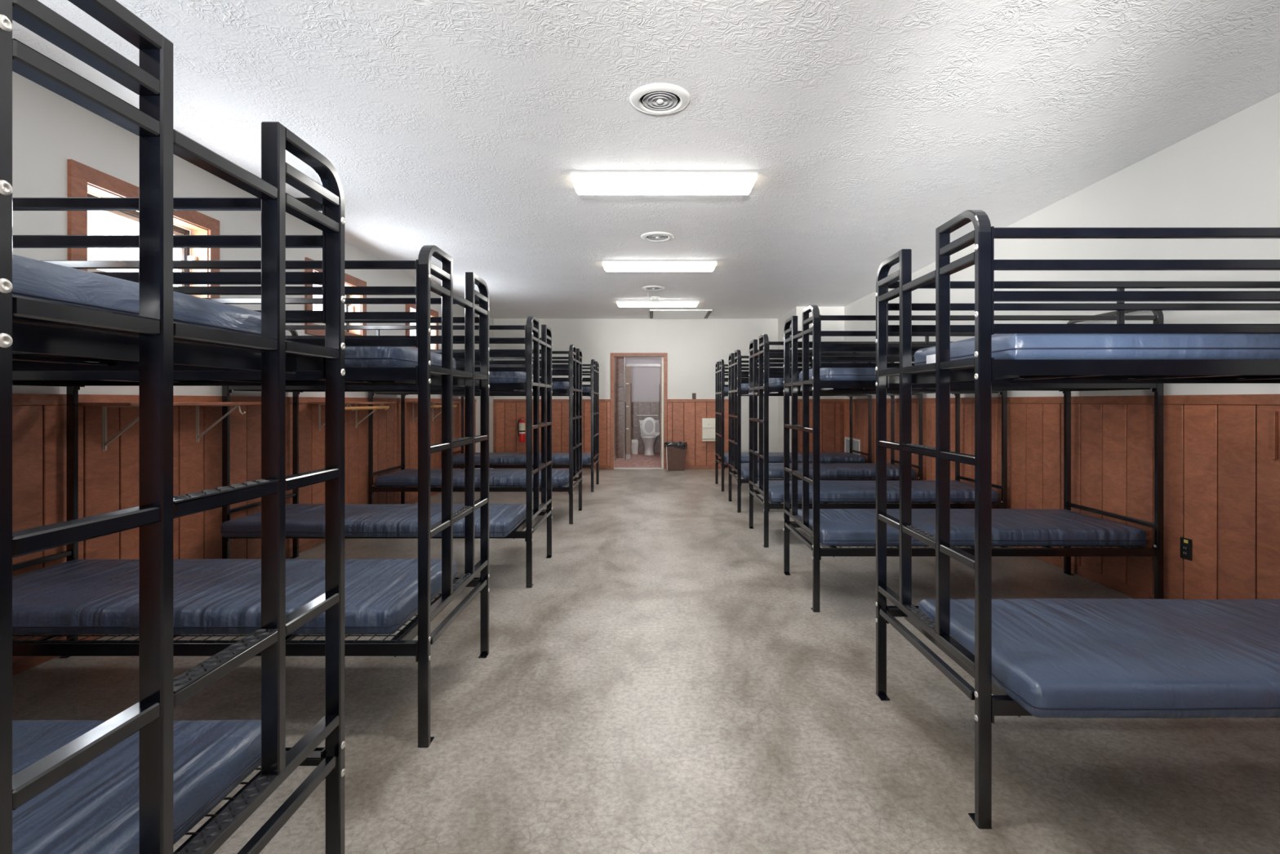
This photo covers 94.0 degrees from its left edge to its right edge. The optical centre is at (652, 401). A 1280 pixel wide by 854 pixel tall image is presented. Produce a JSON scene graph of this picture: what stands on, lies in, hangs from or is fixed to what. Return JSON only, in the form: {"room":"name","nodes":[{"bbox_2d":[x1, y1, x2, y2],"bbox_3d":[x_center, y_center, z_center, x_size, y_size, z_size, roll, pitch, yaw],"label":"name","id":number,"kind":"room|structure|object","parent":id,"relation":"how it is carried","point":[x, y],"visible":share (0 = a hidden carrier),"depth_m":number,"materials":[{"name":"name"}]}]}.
{"room":"bunk bed dormitory","nodes":[
{"label":"bunk bed dormitory","id":0,"kind":"room"},
{"bbox_2d":[12,71,493,661],"bbox_3d":[-2.925,-0.131,3.625,0.170,2.705,14.450,0,0,0],"label":"wall","id":1,"kind":"structure","parent":0,"point":[49,129],"depth_m":3.30,"materials":[{"name":"white paint"}]},
{"bbox_2d":[67,159,219,297],"bbox_3d":[-2.922,-0.871,3.415,0.165,0.625,1.000,0,0,0],"label":"window","id":2,"kind":"structure","parent":1,"relation":"in","point":[82,179],"depth_m":3.18,"materials":[{"name":"brown wood"}]},
{"bbox_2d":[78,402,261,450],"bbox_3d":[-2.693,0.132,3.420,0.303,0.250,1.020,0,0,0],"label":"wall shelf","id":3,"kind":"object","parent":1,"relation":"attached to","point":[104,405],"visible":0.8,"depth_m":3.10,"materials":[{"name":"beige wood"}]},
{"bbox_2d":[12,486,441,675],"bbox_3d":[-2.851,1.190,3.000,0.018,0.065,13.200,0,0,0],"label":"baseboard","id":4,"kind":"structure","parent":1,"relation":"attached to","point":[24,663],"depth_m":2.82,"materials":[{"name":"brown wood"}]},
{"bbox_2d":[12,393,475,405],"bbox_3d":[-2.849,-0.007,3.000,0.022,0.053,13.200,0,0,0],"label":"trim","id":5,"kind":"structure","parent":1,"relation":"attached to","point":[18,399],"depth_m":3.28,"materials":[{"name":"brown wood"}]},
{"bbox_2d":[304,257,366,335],"bbox_3d":[-2.922,-0.871,5.415,0.165,0.625,1.020,0,0,0],"label":"window","id":6,"kind":"structure","parent":1,"relation":"in","point":[349,281],"depth_m":5.69,"materials":[{"name":"brown wood"}]},
{"bbox_2d":[307,401,396,431],"bbox_3d":[-2.693,0.132,5.420,0.303,0.250,1.020,0,0,0],"label":"wall shelf","id":7,"kind":"object","parent":1,"relation":"attached to","point":[347,407],"visible":0.94,"depth_m":5.23,"materials":[{"name":"beige wood"}]},
{"bbox_2d":[405,304,438,349],"bbox_3d":[-2.922,-0.871,7.410,0.165,0.625,1.010,0,0,0],"label":"window","id":8,"kind":"structure","parent":1,"relation":"in","point":[409,308],"depth_m":7.74,"materials":[{"name":"brown wood"}]},
{"bbox_2d":[407,401,460,422],"bbox_3d":[-2.693,0.132,7.410,0.303,0.250,1.020,0,0,0],"label":"wall shelf","id":9,"kind":"object","parent":1,"relation":"attached to","point":[433,406],"visible":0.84,"depth_m":7.08,"materials":[{"name":"beige wood"}]},
{"bbox_2d":[613,356,625,462],"bbox_3d":[-1.167,-0.088,12.505,1.165,2.620,3.310,0,0,0],"label":"wall","id":10,"kind":"structure","parent":0,"point":[619,362],"depth_m":12.52,"materials":[{"name":"beige tile"}]},
{"bbox_2d":[493,318,777,465],"bbox_3d":[0.075,-0.131,10.783,5.870,2.705,0.135,0,0,0],"label":"wall","id":11,"kind":"structure","parent":0,"point":[693,347],"depth_m":10.73,"materials":[{"name":"white paint"}]},
{"bbox_2d":[493,402,496,468],"bbox_3d":[-2.833,0.621,10.719,0.055,1.203,0.023,0,0,0],"label":"trim","id":12,"kind":"structure","parent":11,"relation":"attached to","point":[494,403],"depth_m":10.71,"materials":[{"name":"brown wood"}]},
{"bbox_2d":[517,417,525,442],"bbox_3d":[-2.325,0.510,10.650,0.126,0.447,0.135,0,0,40],"label":"fire extinguisher","id":13,"kind":"object","parent":11,"relation":"attached to","point":[522,434],"visible":1,"depth_m":10.60,"materials":[{"name":"red paint"}]},
{"bbox_2d":[493,399,610,402],"bbox_3d":[-1.808,-0.007,10.719,2.105,0.053,0.022,0,0,0],"label":"trim","id":14,"kind":"structure","parent":11,"relation":"attached to","point":[494,400],"depth_m":10.71,"materials":[{"name":"brown wood"}]},
{"bbox_2d":[496,465,733,469],"bbox_3d":[-0.672,1.190,10.721,4.265,0.065,0.018,0,0,0],"label":"baseboard","id":15,"kind":"structure","parent":11,"relation":"attached to","point":[601,467],"depth_m":10.71,"materials":[{"name":"brown wood"}]},
{"bbox_2d":[610,352,666,469],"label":"door frame","id":16,"kind":"structure","parent":11,"relation":"in","point":[664,360],"depth_m":10.71,"materials":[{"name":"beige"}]},
{"bbox_2d":[667,399,728,402],"bbox_3d":[0.878,-0.007,10.719,1.223,0.053,0.022,0,0,0],"label":"trim","id":17,"kind":"structure","parent":11,"relation":"attached to","point":[668,400],"depth_m":10.71,"materials":[{"name":"brown wood"}]},
{"bbox_2d":[701,417,715,440],"bbox_3d":[1.030,0.508,10.646,0.300,0.404,0.138,0,0,0],"label":"dispenser","id":18,"kind":"object","parent":11,"relation":"attached to","point":[708,424],"visible":0.74,"depth_m":10.58,"materials":[{"name":"beige plastic"}]},
{"bbox_2d":[625,356,663,452],"bbox_3d":[-0.350,-0.088,14.204,2.700,2.620,0.111,0,0,0],"label":"wall","id":19,"kind":"structure","parent":0,"point":[645,380],"depth_m":14.16,"materials":[{"name":"white paint"}]},
{"bbox_2d":[636,414,657,416],"bbox_3d":[-0.120,0.337,14.116,0.508,0.032,0.066,0,0,0],"label":"grab bar","id":20,"kind":"object","parent":19,"relation":"attached to","point":[637,415],"visible":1,"depth_m":14.09,"materials":[{"name":"silver metal"}]},
{"bbox_2d":[658,383,660,446],"bbox_3d":[0.172,0.297,13.373,0.036,1.350,1.565,0,0,0],"label":"panel","id":21,"kind":"object","parent":19,"relation":"attached to","point":[660,384],"visible":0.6,"depth_m":12.77,"materials":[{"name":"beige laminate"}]},
{"bbox_2d":[654,422,659,435],"bbox_3d":[0.104,0.610,13.000,0.110,0.275,0.140,0,0,0],"label":"dispenser","id":22,"kind":"object","parent":21,"relation":"attached to","point":[657,424],"visible":0.85,"depth_m":12.93,"materials":[{"name":"grey metal"}]},
{"bbox_2d":[12,0,1279,318],"bbox_3d":[0.075,-1.533,3.550,6.170,0.100,14.600,0,0,0],"label":"ceiling","id":23,"kind":"structure","parent":0,"point":[461,128],"depth_m":3.09,"materials":[{"name":"white paint"}]},
{"bbox_2d":[642,285,664,290],"bbox_3d":[0.012,-1.474,7.810,0.298,0.018,0.298,0,0,0],"label":"ceiling vent","id":24,"kind":"object","parent":23,"relation":"in","point":[647,287],"visible":1,"depth_m":7.77,"materials":[{"name":"white metal"}]},
{"bbox_2d":[650,296,659,300],"bbox_3d":[0.035,-1.462,8.500,0.136,0.042,0.136,0,0,0],"label":"smoke detector","id":25,"kind":"object","parent":23,"relation":"attached to","point":[653,298],"visible":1,"depth_m":8.46,"materials":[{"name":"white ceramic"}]},
{"bbox_2d":[616,300,698,306],"bbox_3d":[0.075,-1.453,8.930,1.220,0.060,0.300,0,0,0],"label":"ceiling light","id":26,"kind":"object","parent":23,"relation":"attached to","point":[620,303],"visible":1,"depth_m":8.81,"materials":[{"name":"white plastic"}]},
{"bbox_2d":[640,231,674,241],"bbox_3d":[0.044,-1.474,5.370,0.298,0.018,0.298,0,0,0],"label":"ceiling vent","id":27,"kind":"object","parent":23,"relation":"in","point":[651,236],"visible":1,"depth_m":5.34,"materials":[{"name":"white metal"}]},
{"bbox_2d":[602,261,716,271],"bbox_3d":[0.075,-1.453,6.460,1.220,0.060,0.300,0,0,0],"label":"ceiling light","id":28,"kind":"object","parent":23,"relation":"attached to","point":[609,266],"visible":1,"depth_m":6.35,"materials":[{"name":"white plastic"}]},
{"bbox_2d":[629,83,690,114],"bbox_3d":[0.037,-1.474,2.930,0.298,0.018,0.298,0,0,0],"label":"ceiling vent","id":29,"kind":"object","parent":23,"relation":"in","point":[653,98],"visible":1,"depth_m":2.91,"materials":[{"name":"white metal"}]},
{"bbox_2d":[570,172,757,195],"bbox_3d":[0.075,-1.453,4.020,1.220,0.060,0.300,0,0,0],"label":"ceiling light","id":30,"kind":"object","parent":23,"relation":"attached to","point":[584,183],"visible":1,"depth_m":3.91,"materials":[{"name":"white plastic"}]},
{"bbox_2d":[649,309,711,318],"bbox_3d":[0.460,-1.470,10.090,1.014,0.025,0.900,0,0,0],"label":"ceiling vent","id":31,"kind":"object","parent":23,"relation":"in","point":[654,313],"visible":1,"depth_m":10.02,"materials":[{"name":"white metal"}]},
{"bbox_2d":[12,452,1279,853],"bbox_3d":[0.075,1.282,5.255,6.170,0.120,18.010,0,0,0],"label":"floor","id":32,"kind":"structure","parent":0,"point":[660,683],"depth_m":2.27,"materials":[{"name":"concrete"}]},
{"bbox_2d":[0,0,345,853],"bbox_3d":[-1.773,0.326,1.081,2.033,1.792,0.792,0,0,0],"label":"bunk bed","id":33,"kind":"object","parent":32,"relation":"on","point":[37,335],"visible":0.99,"depth_m":0.94,"materials":[{"name":"black metal"}]},
{"bbox_2d":[12,720,261,853],"bbox_3d":[-1.825,0.801,1.078,1.855,0.107,0.724,0,0,0],"label":"mattress","id":34,"kind":"object","parent":33,"relation":"on","point":[94,809],"visible":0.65,"depth_m":1.19,"materials":[{"name":"blue fabric"}]},
{"bbox_2d":[12,254,261,336],"bbox_3d":[-1.820,-0.170,1.080,1.850,0.102,0.704,0,0,0],"label":"mattress","id":35,"kind":"object","parent":33,"relation":"on","point":[31,277],"visible":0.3,"depth_m":0.99,"materials":[{"name":"blue fabric"}]},
{"bbox_2d":[12,244,489,747],"bbox_3d":[-1.804,0.326,2.498,2.033,1.792,0.792,0,0,0],"label":"bunk bed","id":36,"kind":"object","parent":32,"relation":"on","point":[424,375],"visible":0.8,"depth_m":2.14,"materials":[{"name":"black metal"}]},
{"bbox_2d":[12,559,457,634],"bbox_3d":[-1.854,0.800,2.512,1.857,0.110,0.727,0,0,0],"label":"mattress","id":37,"kind":"object","parent":36,"relation":"on","point":[77,596],"visible":0.77,"depth_m":2.32,"materials":[{"name":"blue fabric"}]},
{"bbox_2d":[344,346,456,369],"bbox_3d":[-1.849,-0.170,2.498,1.855,0.100,0.703,0,0,0],"label":"mattress","id":38,"kind":"object","parent":36,"relation":"on","point":[354,357],"visible":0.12,"depth_m":2.16,"materials":[{"name":"blue fabric"}]},
{"bbox_2d":[222,315,552,587],"bbox_3d":[-1.804,0.326,4.301,2.033,1.792,0.792,0,0,0],"label":"bunk bed","id":39,"kind":"object","parent":32,"relation":"on","point":[528,387],"visible":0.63,"depth_m":3.97,"materials":[{"name":"black metal"}]},
{"bbox_2d":[220,503,525,537],"bbox_3d":[-1.806,0.799,4.056,1.820,0.110,0.702,0,0,0],"label":"mattress","id":40,"kind":"object","parent":39,"relation":"on","point":[302,520],"visible":0.71,"depth_m":3.76,"materials":[{"name":"blue plastic"}]},
{"bbox_2d":[474,371,533,382],"bbox_3d":[-1.841,-0.170,4.301,1.872,0.101,0.704,0,0,0],"label":"mattress","id":41,"kind":"object","parent":39,"relation":"on","point":[494,376],"visible":0.12,"depth_m":3.96,"materials":[{"name":"blue fabric"}]},
{"bbox_2d":[368,344,582,524],"bbox_3d":[-1.804,0.326,6.314,2.033,1.792,0.792,0,0,0],"label":"bunk bed","id":42,"kind":"object","parent":32,"relation":"on","point":[574,392],"visible":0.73,"depth_m":5.94,"materials":[{"name":"black metal"}]},
{"bbox_2d":[375,468,568,486],"bbox_3d":[-1.811,0.800,6.299,1.934,0.109,0.716,0,0,0],"label":"mattress","id":43,"kind":"object","parent":42,"relation":"on","point":[407,477],"visible":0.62,"depth_m":5.96,"materials":[{"name":"blue fabric"}]},
{"bbox_2d":[539,382,568,389],"bbox_3d":[-1.826,-0.170,6.314,1.878,0.101,0.703,0,0,0],"label":"mattress","id":44,"kind":"object","parent":42,"relation":"on","point":[556,385],"visible":0.06,"depth_m":5.97,"materials":[{"name":"blue fabric"}]},
{"bbox_2d":[453,359,599,492],"bbox_3d":[-1.804,0.326,8.409,2.033,1.792,0.792,0,0,0],"label":"bunk bed","id":45,"kind":"object","parent":32,"relation":"on","point":[594,366],"visible":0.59,"depth_m":8.02,"materials":[{"name":"black metal"}]},
{"bbox_2d":[453,452,594,464],"bbox_3d":[-1.800,0.800,8.403,1.938,0.108,0.722,0,0,0],"label":"mattress","id":46,"kind":"object","parent":45,"relation":"on","point":[495,458],"visible":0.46,"depth_m":8.06,"materials":[{"name":"blue fabric"}]},
{"bbox_2d":[582,386,591,391],"bbox_3d":[-1.826,-0.170,8.409,1.883,0.101,0.704,0,0,0],"label":"mattress","id":47,"kind":"object","parent":45,"relation":"on","point":[584,388],"visible":0.04,"depth_m":8.09,"materials":[{"name":"blue fabric"}]},
{"bbox_2d":[631,439,639,453],"bbox_3d":[-0.415,1.054,13.800,0.190,0.335,0.190,0,0,0],"label":"waste bin","id":48,"kind":"object","parent":32,"relation":"on","point":[634,446],"visible":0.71,"depth_m":13.72,"materials":[{"name":"white plastic"}]},
{"bbox_2d":[625,364,661,458],"bbox_3d":[-0.188,0.222,12.869,0.755,2.000,0.642,0,0,0],"label":"door frame","id":49,"kind":"structure","parent":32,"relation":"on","point":[628,385],"depth_m":12.56,"materials":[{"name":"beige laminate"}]},
{"bbox_2d":[639,417,659,455],"bbox_3d":[-0.078,0.797,13.748,0.470,0.850,0.785,0,0,0],"label":"toilet","id":50,"kind":"object","parent":32,"relation":"on","point":[647,425],"visible":1,"depth_m":13.88,"materials":[{"name":"white ceramic"}]},
{"bbox_2d":[663,441,687,471],"bbox_3d":[0.410,0.973,10.565,0.413,0.499,0.292,0,0,0],"label":"trash can","id":51,"kind":"object","parent":32,"relation":"on","point":[675,451],"visible":1,"depth_m":10.44,"materials":[{"name":"brown plastic"}]},
{"bbox_2d":[715,359,871,491],"bbox_3d":[1.945,0.326,8.456,2.033,1.792,0.792,0,0,0],"label":"bunk bed","id":52,"kind":"object","parent":32,"relation":"on","point":[720,380],"visible":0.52,"depth_m":8.30,"materials":[{"name":"black metal"}]},
{"bbox_2d":[724,386,728,392],"bbox_3d":[1.972,-0.170,8.456,1.889,0.101,0.702,0,0,0],"label":"mattress","id":53,"kind":"object","parent":52,"relation":"on","point":[726,388],"visible":0.06,"depth_m":8.38,"materials":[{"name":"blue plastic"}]},
{"bbox_2d":[720,452,866,463],"bbox_3d":[1.952,0.800,8.451,1.933,0.108,0.714,0,0,0],"label":"mattress","id":54,"kind":"object","parent":52,"relation":"on","point":[774,457],"visible":0.54,"depth_m":8.11,"materials":[{"name":"blue fabric"}]},
{"bbox_2d":[728,349,922,512],"bbox_3d":[1.945,0.326,6.928,2.033,1.792,0.792,0,0,0],"label":"bunk bed","id":55,"kind":"object","parent":32,"relation":"on","point":[735,392],"visible":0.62,"depth_m":6.74,"materials":[{"name":"black metal"}]},
{"bbox_2d":[741,383,758,390],"bbox_3d":[1.972,-0.170,6.928,1.891,0.101,0.702,0,0,0],"label":"mattress","id":56,"kind":"object","parent":55,"relation":"on","point":[744,386],"visible":0.06,"depth_m":6.64,"materials":[{"name":"blue fabric"}]},
{"bbox_2d":[734,462,915,478],"bbox_3d":[1.952,0.800,6.923,1.929,0.109,0.712,0,0,0],"label":"mattress","id":57,"kind":"object","parent":55,"relation":"on","point":[837,470],"visible":0.59,"depth_m":6.58,"materials":[{"name":"blue plastic"}]},
{"bbox_2d":[748,333,1007,547],"bbox_3d":[1.945,0.326,5.371,2.033,1.792,0.792,0,0,0],"label":"bunk bed","id":58,"kind":"object","parent":32,"relation":"on","point":[764,388],"visible":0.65,"depth_m":4.99,"materials":[{"name":"black metal"}]},
{"bbox_2d":[763,377,799,386],"bbox_3d":[1.972,-0.170,5.372,1.894,0.100,0.708,0,0,0],"label":"mattress","id":59,"kind":"object","parent":58,"relation":"on","point":[773,382],"visible":0.06,"depth_m":5.04,"materials":[{"name":"blue plastic"}]},
{"bbox_2d":[756,480,999,502],"bbox_3d":[1.947,0.800,5.337,1.940,0.109,0.720,0,0,0],"label":"mattress","id":60,"kind":"object","parent":58,"relation":"on","point":[830,491],"visible":0.62,"depth_m":5.00,"materials":[{"name":"blue plastic"}]},
{"bbox_2d":[783,304,1164,612],"bbox_3d":[1.945,0.326,3.848,2.033,1.792,0.792,0,0,0],"label":"bunk bed","id":61,"kind":"object","parent":32,"relation":"on","point":[816,385],"visible":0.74,"depth_m":3.46,"materials":[{"name":"black metal"}]},
{"bbox_2d":[798,368,892,381],"bbox_3d":[1.968,-0.170,3.847,1.906,0.101,0.712,0,0,0],"label":"mattress","id":62,"kind":"object","parent":61,"relation":"on","point":[825,374],"visible":0.13,"depth_m":3.51,"materials":[{"name":"blue plastic"}]},
{"bbox_2d":[794,508,1146,546],"bbox_3d":[1.950,0.800,3.845,1.937,0.109,0.718,0,0,0],"label":"mattress","id":63,"kind":"object","parent":61,"relation":"on","point":[837,526],"visible":0.69,"depth_m":3.52,"materials":[{"name":"blue plastic"}]},
{"bbox_2d":[875,209,1279,829],"bbox_3d":[1.945,0.326,2.098,2.033,1.792,0.792,0,0,0],"label":"bunk bed","id":64,"kind":"object","parent":32,"relation":"on","point":[983,371],"visible":0.9,"depth_m":1.80,"materials":[{"name":"black metal"}]},
{"bbox_2d":[913,333,1279,365],"bbox_3d":[1.984,-0.170,2.099,1.870,0.101,0.719,0,0,0],"label":"mattress","id":65,"kind":"object","parent":64,"relation":"on","point":[1004,346],"visible":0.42,"depth_m":1.75,"materials":[{"name":"blue fabric"}]},
{"bbox_2d":[918,598,1279,718],"bbox_3d":[1.962,0.800,1.942,1.910,0.109,0.727,0,0,0],"label":"mattress","id":66,"kind":"object","parent":64,"relation":"on","point":[1069,658],"visible":0.91,"depth_m":1.76,"materials":[{"name":"blue plastic"}]},
{"bbox_2d":[777,306,844,452],"bbox_3d":[2.634,-0.131,10.037,0.753,2.705,1.385,0,0,0],"label":"wall","id":67,"kind":"structure","parent":0,"point":[829,412],"depth_m":9.36,"materials":[{"name":"white paint"}]},
{"bbox_2d":[797,402,799,479],"bbox_3d":[2.280,0.621,9.349,0.045,1.203,0.022,0,0,0],"label":"trim","id":68,"kind":"structure","parent":67,"relation":"attached to","point":[797,402],"depth_m":9.34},
{"bbox_2d":[797,399,843,402],"bbox_3d":[2.623,-0.007,9.349,0.731,0.053,0.022,0,0,0],"label":"trim","id":69,"kind":"structure","parent":67,"relation":"attached to","point":[798,400],"depth_m":9.34,"materials":[{"name":"brown wood"}]},
{"bbox_2d":[840,402,843,479],"bbox_3d":[2.962,0.621,9.349,0.055,1.203,0.022,0,0,0],"label":"trim","id":70,"kind":"structure","parent":67,"relation":"attached to","point":[841,403],"depth_m":9.34,"materials":[{"name":"brown wood"}]},
{"bbox_2d":[844,92,1279,599],"bbox_3d":[3.075,-0.131,3.625,0.170,2.705,14.450,0,0,0],"label":"wall","id":71,"kind":"structure","parent":0,"point":[1222,485],"depth_m":3.55,"materials":[{"name":"white paint"}]},
{"bbox_2d":[844,436,860,455],"bbox_3d":[2.988,0.707,8.930,0.014,0.310,0.660,0,0,0],"label":"air vent","id":72,"kind":"object","parent":71,"relation":"in","point":[855,442],"visible":0.6,"depth_m":8.85,"materials":[{"name":"white metal"}]},
{"bbox_2d":[843,478,1164,599],"bbox_3d":[3.001,1.190,2.880,0.018,0.065,12.960,0,0,0],"label":"baseboard","id":73,"kind":"structure","parent":71,"relation":"attached to","point":[1126,588],"depth_m":3.97,"materials":[{"name":"brown wood"}]},
{"bbox_2d":[843,394,1279,404],"bbox_3d":[2.999,-0.007,2.880,0.022,0.053,12.960,0,0,0],"label":"trim","id":74,"kind":"structure","parent":71,"relation":"attached to","point":[1215,399],"depth_m":3.67,"materials":[{"name":"brown wood"}]},
{"bbox_2d":[1180,537,1191,560],"bbox_3d":[2.990,0.828,3.345,0.010,0.118,0.072,0,0,0],"label":"wall outlet","id":75,"kind":"object","parent":71,"relation":"attached to","point":[1185,544],"visible":1,"depth_m":3.34,"materials":[{"name":"black plastic"}]},
{"bbox_2d":[1268,410,1277,459],"bbox_3d":[2.986,0.164,2.870,0.018,0.231,0.030,0,0,0],"label":"cleat","id":76,"kind":"object","parent":71,"relation":"attached to","point":[1273,415],"visible":1,"depth_m":2.86,"materials":[{"name":"brown wood"}]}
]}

